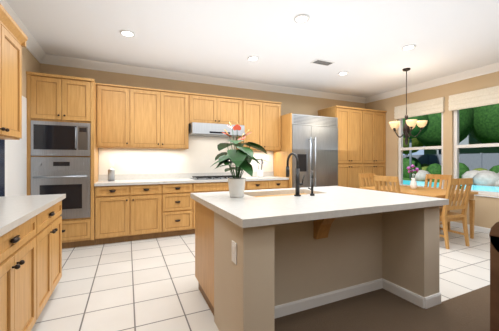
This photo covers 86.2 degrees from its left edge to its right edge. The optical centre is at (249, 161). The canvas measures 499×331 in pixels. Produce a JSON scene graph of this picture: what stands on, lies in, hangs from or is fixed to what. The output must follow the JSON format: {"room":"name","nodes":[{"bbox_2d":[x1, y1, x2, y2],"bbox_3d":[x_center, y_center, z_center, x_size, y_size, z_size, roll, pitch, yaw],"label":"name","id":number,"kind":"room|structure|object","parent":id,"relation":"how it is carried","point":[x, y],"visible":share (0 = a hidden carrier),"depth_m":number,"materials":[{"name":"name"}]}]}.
{"room":"kitchen","nodes":[
{"label":"kitchen","id":0,"kind":"room"},
{"bbox_2d":[22,47,39,97],"bbox_3d":[-1.629,-0.197,0.397,0.150,2.910,8.200,0,0,-25],"label":"wall","id":1,"kind":"structure","parent":0,"point":[30,63],"depth_m":3.60,"materials":[{"name":"beige paint"}]},
{"bbox_2d":[0,8,23,139],"bbox_3d":[-2.075,-0.679,1.975,0.348,0.964,0.960,0,0,-25],"label":"upper cabinet","id":2,"kind":"object","parent":1,"relation":"attached to","point":[13,38],"depth_m":2.25,"materials":[{"name":"brown wood"}]},
{"bbox_2d":[0,96,26,196],"bbox_3d":[-2.720,0.208,3.007,0.034,2.100,1.255,0,0,-25],"label":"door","id":3,"kind":"structure","parent":1,"relation":"in","point":[13,167],"depth_m":3.22,"materials":[{"name":"white"}]},
{"bbox_2d":[0,0,47,63],"bbox_3d":[-1.515,-1.589,0.449,0.100,0.125,8.200,0,0,-25],"label":"crown molding","id":4,"kind":"structure","parent":1,"relation":"attached to","point":[36,51],"depth_m":3.58,"materials":[{"name":"white"}]},
{"bbox_2d":[40,63,365,174],"bbox_3d":[-0.129,-0.197,5.675,7.270,2.910,0.150,0,0,-25],"label":"wall","id":5,"kind":"structure","parent":0,"point":[299,104],"depth_m":5.24,"materials":[{"name":"beige paint"}]},
{"bbox_2d":[96,83,135,148],"bbox_3d":[-2.221,-0.723,4.442,0.538,1.002,0.348,0,0,-25],"label":"upper cabinet","id":6,"kind":"object","parent":5,"relation":"attached to","point":[129,117],"depth_m":4.30,"materials":[{"name":"brown wood"}]},
{"bbox_2d":[136,87,187,149],"bbox_3d":[-1.625,-0.723,4.715,1.028,1.002,0.348,0,0,-25],"label":"upper cabinet","id":7,"kind":"object","parent":5,"relation":"attached to","point":[161,115],"depth_m":4.58,"materials":[{"name":"brown wood"}]},
{"bbox_2d":[99,136,272,174],"bbox_3d":[-1.007,-0.226,5.183,3.365,0.905,0.010,0,0,-25],"label":"backsplash panel","id":8,"kind":"object","parent":5,"relation":"attached to","point":[200,154],"visible":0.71,"depth_m":5.02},
{"bbox_2d":[109,159,113,165],"bbox_3d":[-2.354,0.028,4.558,0.075,0.120,0.005,0,0,-25],"label":"outlet","id":9,"kind":"object","parent":8,"relation":"attached to","point":[111,162],"depth_m":4.55,"materials":[{"name":"white plastic"}]},
{"bbox_2d":[98,172,273,179],"bbox_3d":[-1.006,0.278,5.177,3.368,0.100,0.022,0,0,-25],"label":"backsplash","id":10,"kind":"structure","parent":5,"relation":"attached to","point":[169,176],"depth_m":4.94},
{"bbox_2d":[188,93,219,126],"bbox_3d":[-0.893,-0.953,5.050,0.583,0.542,0.348,0,0,-25],"label":"upper cabinet","id":11,"kind":"object","parent":5,"relation":"attached to","point":[201,108],"depth_m":4.89,"materials":[{"name":"brown wood"}]},
{"bbox_2d":[189,122,244,137],"bbox_3d":[-0.640,-0.580,5.060,0.998,0.199,0.515,0,0,-25],"label":"range hood","id":12,"kind":"object","parent":11,"relation":"attached to","point":[206,129],"visible":0.88,"depth_m":4.83,"materials":[{"name":"silver metal"}]},
{"bbox_2d":[48,54,363,102],"bbox_3d":[-0.068,-1.589,5.565,6.750,0.125,0.100,0,0,-25],"label":"crown molding","id":13,"kind":"structure","parent":5,"relation":"attached to","point":[52,59],"depth_m":5.03,"materials":[{"name":"white"}]},
{"bbox_2d":[220,96,243,124],"bbox_3d":[-0.467,-0.953,5.245,0.584,0.542,0.348,0,0,-25],"label":"upper cabinet","id":14,"kind":"object","parent":5,"relation":"attached to","point":[231,108],"depth_m":5.12,"materials":[{"name":"brown wood"}]},
{"bbox_2d":[236,99,281,150],"bbox_3d":[0.195,-0.723,5.548,0.874,1.002,0.348,0,0,-25],"label":"upper cabinet","id":15,"kind":"object","parent":5,"relation":"attached to","point":[262,118],"depth_m":5.40,"materials":[{"name":"brown wood"}]},
{"bbox_2d":[5,0,498,97],"bbox_3d":[1.608,-1.702,1.879,7.270,0.100,8.500,0,0,-25],"label":"ceiling","id":16,"kind":"structure","parent":0,"point":[362,43],"depth_m":3.56,"materials":[{"name":"white paint"}]},
{"bbox_2d":[120,30,134,36],"bbox_3d":[-1.573,-1.645,3.436,0.180,0.014,0.180,0,0,-25],"label":"recessed light","id":17,"kind":"object","parent":16,"relation":"in","point":[127,33],"visible":0.98,"depth_m":3.42,"materials":[{"name":"white"}]},
{"bbox_2d":[247,56,258,60],"bbox_3d":[0.057,-1.645,4.270,0.180,0.014,0.180,0,0,-25],"label":"recessed light","id":18,"kind":"object","parent":16,"relation":"in","point":[252,58],"visible":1,"depth_m":4.26,"materials":[{"name":"white"}]},
{"bbox_2d":[294,14,309,22],"bbox_3d":[0.602,-1.645,3.079,0.180,0.014,0.180,0,0,-25],"label":"recessed light","id":19,"kind":"object","parent":16,"relation":"in","point":[301,18],"visible":1,"depth_m":3.06,"materials":[{"name":"white"}]},
{"bbox_2d":[310,59,334,65],"bbox_3d":[1.218,-1.644,4.449,0.360,0.016,0.180,0,0,-25],"label":"ceiling vent","id":20,"kind":"object","parent":16,"relation":"in","point":[322,62],"visible":0.98,"depth_m":4.43,"materials":[{"name":"white metal"}]},
{"bbox_2d":[338,71,347,74],"bbox_3d":[1.751,-1.645,4.990,0.180,0.014,0.180,0,0,-25],"label":"recessed light","id":21,"kind":"object","parent":16,"relation":"in","point":[343,73],"visible":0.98,"depth_m":4.99,"materials":[{"name":"white"}]},
{"bbox_2d":[389,68,427,144],"bbox_3d":[2.801,-0.967,4.790,0.609,1.369,0.590,0,0,-25],"label":"chandelier","id":22,"kind":"object","parent":16,"relation":"hanging from","point":[409,125],"visible":1,"depth_m":4.72,"materials":[{"name":"beige glass"}]},
{"bbox_2d":[402,44,415,49],"bbox_3d":[2.303,-1.645,3.857,0.180,0.014,0.180,0,0,-25],"label":"recessed light","id":23,"kind":"object","parent":16,"relation":"in","point":[409,47],"visible":0.98,"depth_m":3.85,"materials":[{"name":"white"}]},
{"bbox_2d":[31,224,489,330],"bbox_3d":[0.641,1.283,3.993,7.270,0.050,3.850,0,0,-25],"label":"floor","id":24,"kind":"structure","parent":0,"point":[152,284],"depth_m":2.74,"materials":[{"name":"white tile"}]},
{"bbox_2d":[0,210,47,330],"bbox_3d":[-1.635,0.813,1.404,0.672,0.890,0.956,0,0,-25],"label":"base cabinet","id":25,"kind":"object","parent":24,"relation":"on","point":[30,251],"depth_m":1.70,"materials":[{"name":"brown wood"}]},
{"bbox_2d":[0,194,65,233],"bbox_3d":[-1.121,0.348,0.283,0.675,0.040,4.970,0,0,-25],"label":"countertop","id":26,"kind":"structure","parent":25,"relation":"on","point":[13,209],"depth_m":1.93,"materials":[{"name":"white stone"}]},
{"bbox_2d":[44,198,64,299],"bbox_3d":[-1.965,0.813,2.124,0.672,0.890,0.880,0,0,-25],"label":"base cabinet","id":27,"kind":"object","parent":24,"relation":"on","point":[54,211],"depth_m":2.41,"materials":[{"name":"brown wood"}]},
{"bbox_2d":[26,71,97,248],"bbox_3d":[-2.759,0.025,4.004,0.794,2.465,0.696,0,0,-25],"label":"tall cabinet","id":28,"kind":"object","parent":24,"relation":"on","point":[62,152],"visible":0.9,"depth_m":3.77,"materials":[{"name":"brown wood"}]},
{"bbox_2d":[94,184,161,244],"bbox_3d":[-1.974,0.813,4.394,0.950,0.890,0.641,0,0,-25],"label":"base cabinet","id":29,"kind":"object","parent":24,"relation":"on","point":[131,207],"depth_m":4.12,"materials":[{"name":"brown wood"}]},
{"bbox_2d":[98,176,288,183],"bbox_3d":[-0.878,0.348,4.897,3.368,0.040,0.638,0,0,-25],"label":"countertop","id":30,"kind":"structure","parent":29,"relation":"on","point":[247,177],"depth_m":4.49,"materials":[{"name":"white stone"}]},
{"bbox_2d":[108,168,114,180],"bbox_3d":[-2.266,0.217,4.373,0.104,0.220,0.104,0,0,-25],"label":"steel canister","id":31,"kind":"object","parent":30,"relation":"on","point":[111,174],"visible":1,"depth_m":4.33,"materials":[{"name":"silver metal"}]},
{"bbox_2d":[190,175,241,179],"bbox_3d":[-0.615,0.305,5.018,0.900,0.044,0.480,0,0,-25],"label":"cooktop","id":32,"kind":"object","parent":30,"relation":"in","point":[210,177],"visible":0.85,"depth_m":4.87,"materials":[{"name":"silver metal"}]},
{"bbox_2d":[258,158,262,176],"bbox_3d":[0.224,0.133,5.468,0.140,0.389,0.120,0,0,-25],"label":"utensil crock","id":33,"kind":"object","parent":30,"relation":"on","point":[260,173],"visible":0.81,"depth_m":5.42,"materials":[{"name":"white ceramic"}]},
{"bbox_2d":[162,180,197,236],"bbox_3d":[-1.314,0.813,4.696,0.636,0.890,0.641,0,0,-25],"label":"base cabinet","id":34,"kind":"object","parent":24,"relation":"on","point":[178,209],"depth_m":4.44,"materials":[{"name":"brown wood"}]},
{"bbox_2d":[198,180,249,192],"bbox_3d":[-0.601,0.813,5.022,1.068,0.890,0.641,0,0,-25],"label":"base cabinet","id":35,"kind":"object","parent":24,"relation":"on","point":[203,185],"depth_m":4.69,"materials":[{"name":"brown wood"}]},
{"bbox_2d":[250,180,287,189],"bbox_3d":[0.207,0.813,5.392,0.983,0.890,0.641,0,0,-25],"label":"base cabinet","id":36,"kind":"object","parent":24,"relation":"on","point":[254,184],"depth_m":5.14,"materials":[{"name":"brown wood"}]},
{"bbox_2d":[273,113,337,187],"bbox_3d":[1.234,0.153,5.787,1.207,2.210,0.777,0,0,-25],"label":"refrigerator","id":37,"kind":"object","parent":24,"relation":"on","point":[310,142],"visible":0.67,"depth_m":5.49,"materials":[{"name":"silver metal"}]},
{"bbox_2d":[195,202,440,330],"bbox_3d":[0.560,0.817,2.539,1.894,0.882,1.301,0,0,-25],"label":"kitchen island","id":38,"kind":"object","parent":24,"relation":"on","point":[324,245],"depth_m":2.27,"materials":[{"name":"beige paint"}]},
{"bbox_2d":[232,240,236,264],"bbox_3d":[-0.098,0.578,1.692,0.008,0.130,0.080,0,0,-25],"label":"outlet","id":39,"kind":"object","parent":38,"relation":"attached to","point":[234,252],"visible":1,"depth_m":1.68,"materials":[{"name":"white plastic"}]},
{"bbox_2d":[190,186,357,205],"bbox_3d":[0.394,0.352,2.885,1.940,0.048,0.580,0,0,-25],"label":"island countertop","id":40,"kind":"structure","parent":38,"relation":"on","point":[203,198],"depth_m":2.89,"materials":[{"name":"white stone"}]},
{"bbox_2d":[206,190,448,229],"bbox_3d":[0.679,0.352,2.262,1.940,0.048,0.790,0,0,-25],"label":"island countertop","id":41,"kind":"structure","parent":38,"relation":"on","point":[281,209],"depth_m":2.02,"materials":[{"name":"white stone"}]},
{"bbox_2d":[212,122,267,197],"bbox_3d":[-0.091,-0.025,2.470,0.563,0.704,0.744,0,0,-25],"label":"plant","id":42,"kind":"object","parent":41,"relation":"on","point":[240,157],"visible":1,"depth_m":2.39,"materials":[{"name":"green plant"}]},
{"bbox_2d":[254,190,305,197],"bbox_3d":[0.346,0.471,2.775,0.844,0.214,0.444,0,0,-25],"label":"sink","id":43,"kind":"object","parent":41,"relation":"in","point":[301,191],"depth_m":2.90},
{"bbox_2d":[286,153,304,195],"bbox_3d":[0.443,0.121,2.597,0.114,0.411,0.220,0,0,-25],"label":"faucet","id":44,"kind":"object","parent":41,"relation":"on","point":[297,181],"visible":1,"depth_m":2.51,"materials":[{"name":"black metal"}]},
{"bbox_2d":[308,171,314,195],"bbox_3d":[0.594,0.208,2.578,0.123,0.237,0.120,0,0,-25],"label":"filter faucet","id":45,"kind":"object","parent":41,"relation":"on","point":[312,193],"visible":1,"depth_m":2.53,"materials":[{"name":"black"}]},
{"bbox_2d":[318,105,361,187],"bbox_3d":[2.128,0.021,6.284,0.783,2.476,0.618,0,0,-25],"label":"tall cabinet","id":46,"kind":"object","parent":24,"relation":"on","point":[361,140],"depth_m":6.00,"materials":[{"name":"brown wood"}]},
{"bbox_2d":[358,173,374,186],"bbox_3d":[2.483,0.753,5.193,0.460,1.010,0.539,0,0,-25],"label":"chair","id":47,"kind":"object","parent":24,"relation":"on","point":[365,176],"visible":0.25,"depth_m":5.39,"materials":[{"name":"brown wood"}]},
{"bbox_2d":[362,109,385,186],"bbox_3d":[2.840,0.021,6.610,0.783,2.476,0.618,0,0,-25],"label":"tall cabinet","id":48,"kind":"object","parent":24,"relation":"on","point":[373,121],"depth_m":6.31,"materials":[{"name":"brown wood"}]},
{"bbox_2d":[374,175,400,192],"bbox_3d":[2.498,0.753,4.562,0.539,1.010,0.460,0,0,-25],"label":"chair","id":49,"kind":"object","parent":24,"relation":"on","point":[386,179],"visible":0.38,"depth_m":4.43,"materials":[{"name":"brown wood"}]},
{"bbox_2d":[359,185,477,238],"bbox_3d":[2.901,0.878,4.714,1.120,0.760,1.400,0,0,-25],"label":"dining table","id":50,"kind":"object","parent":24,"relation":"on","point":[430,192],"visible":0.44,"depth_m":4.32,"materials":[{"name":"brown wood"}]},
{"bbox_2d":[407,164,418,189],"bbox_3d":[2.897,0.277,4.726,0.232,0.440,0.194,0,0,-25],"label":"vase","id":51,"kind":"object","parent":50,"relation":"on","point":[413,184],"visible":1,"depth_m":4.68,"materials":[{"name":"white ceramic"}]},
{"bbox_2d":[424,174,451,229],"bbox_3d":[3.308,0.753,4.878,0.539,1.010,0.460,0,0,-25],"label":"chair","id":52,"kind":"object","parent":24,"relation":"on","point":[436,177],"visible":0.33,"depth_m":4.95,"materials":[{"name":"brown wood"}]},
{"bbox_2d":[439,178,472,248],"bbox_3d":[2.976,0.753,4.078,0.460,1.010,0.539,0,0,-18],"label":"chair","id":53,"kind":"object","parent":24,"relation":"on","point":[445,215],"visible":0.79,"depth_m":3.89,"materials":[{"name":"brown wood"}]},
{"bbox_2d":[274,285,489,330],"bbox_3d":[2.324,1.277,0.315,7.270,0.062,5.060,0,0,-25],"label":"floor","id":54,"kind":"structure","parent":0,"point":[382,309],"depth_m":2.15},
{"bbox_2d":[489,222,498,330],"bbox_3d":[2.826,0.799,1.740,2.350,0.893,1.035,0,0,-25],"label":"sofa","id":55,"kind":"object","parent":54,"relation":"on","point":[494,277],"visible":1,"depth_m":1.70,"materials":[{"name":"brown leather"}]},
{"bbox_2d":[366,71,498,228],"bbox_3d":[4.845,-0.197,3.360,0.150,2.910,8.200,0,0,-25],"label":"wall","id":56,"kind":"structure","parent":0,"point":[486,212],"depth_m":5.25,"materials":[{"name":"beige paint"}]},
{"bbox_2d":[394,97,444,119],"bbox_3d":[3.628,-1.125,5.761,0.059,0.295,1.060,0,0,-25],"label":"shade valance","id":57,"kind":"object","parent":56,"relation":"attached to","point":[431,106],"visible":1,"depth_m":5.66,"materials":[{"name":"fabric"}]},
{"bbox_2d":[399,112,442,188],"bbox_3d":[3.703,-0.289,5.796,0.140,1.825,1.000,0,0,-25],"label":"window","id":58,"kind":"structure","parent":56,"relation":"in","point":[401,148],"depth_m":6.20,"materials":[{"name":"white wood"}]},
{"bbox_2d":[364,62,498,103],"bbox_3d":[4.732,-1.589,3.308,0.100,0.125,8.200,0,0,-25],"label":"crown molding","id":59,"kind":"structure","parent":56,"relation":"attached to","point":[487,69],"depth_m":5.32,"materials":[{"name":"white"}]},
{"bbox_2d":[440,221,490,233],"bbox_3d":[4.895,1.213,3.053,0.014,0.090,7.600,0,0,-25],"label":"baseboard","id":60,"kind":"structure","parent":56,"relation":"attached to","point":[476,228],"depth_m":4.81,"materials":[{"name":"white"}]},
{"bbox_2d":[448,86,498,110],"bbox_3d":[4.190,-1.125,4.534,0.059,0.295,1.440,0,0,-25],"label":"shade valance","id":61,"kind":"object","parent":56,"relation":"attached to","point":[480,97],"visible":1,"depth_m":4.79,"materials":[{"name":"fabric"}]},
{"bbox_2d":[454,110,498,197],"bbox_3d":[4.265,-0.289,4.568,0.140,1.825,1.380,0,0,-25],"label":"window","id":62,"kind":"structure","parent":56,"relation":"in","point":[457,146],"depth_m":5.15,"materials":[{"name":"white"}]},
{"label":"outside","id":63,"kind":"structure","parent":0,"visible":0},
{"bbox_2d":[403,104,498,191],"bbox_3d":[31.123,-3.040,22.645,63.670,9.905,85.000,0,0,-25],"label":"garden","id":64,"kind":"object","parent":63,"point":[479,165],"depth_m":23.30,"materials":[{"name":"green plant"}]}
]}

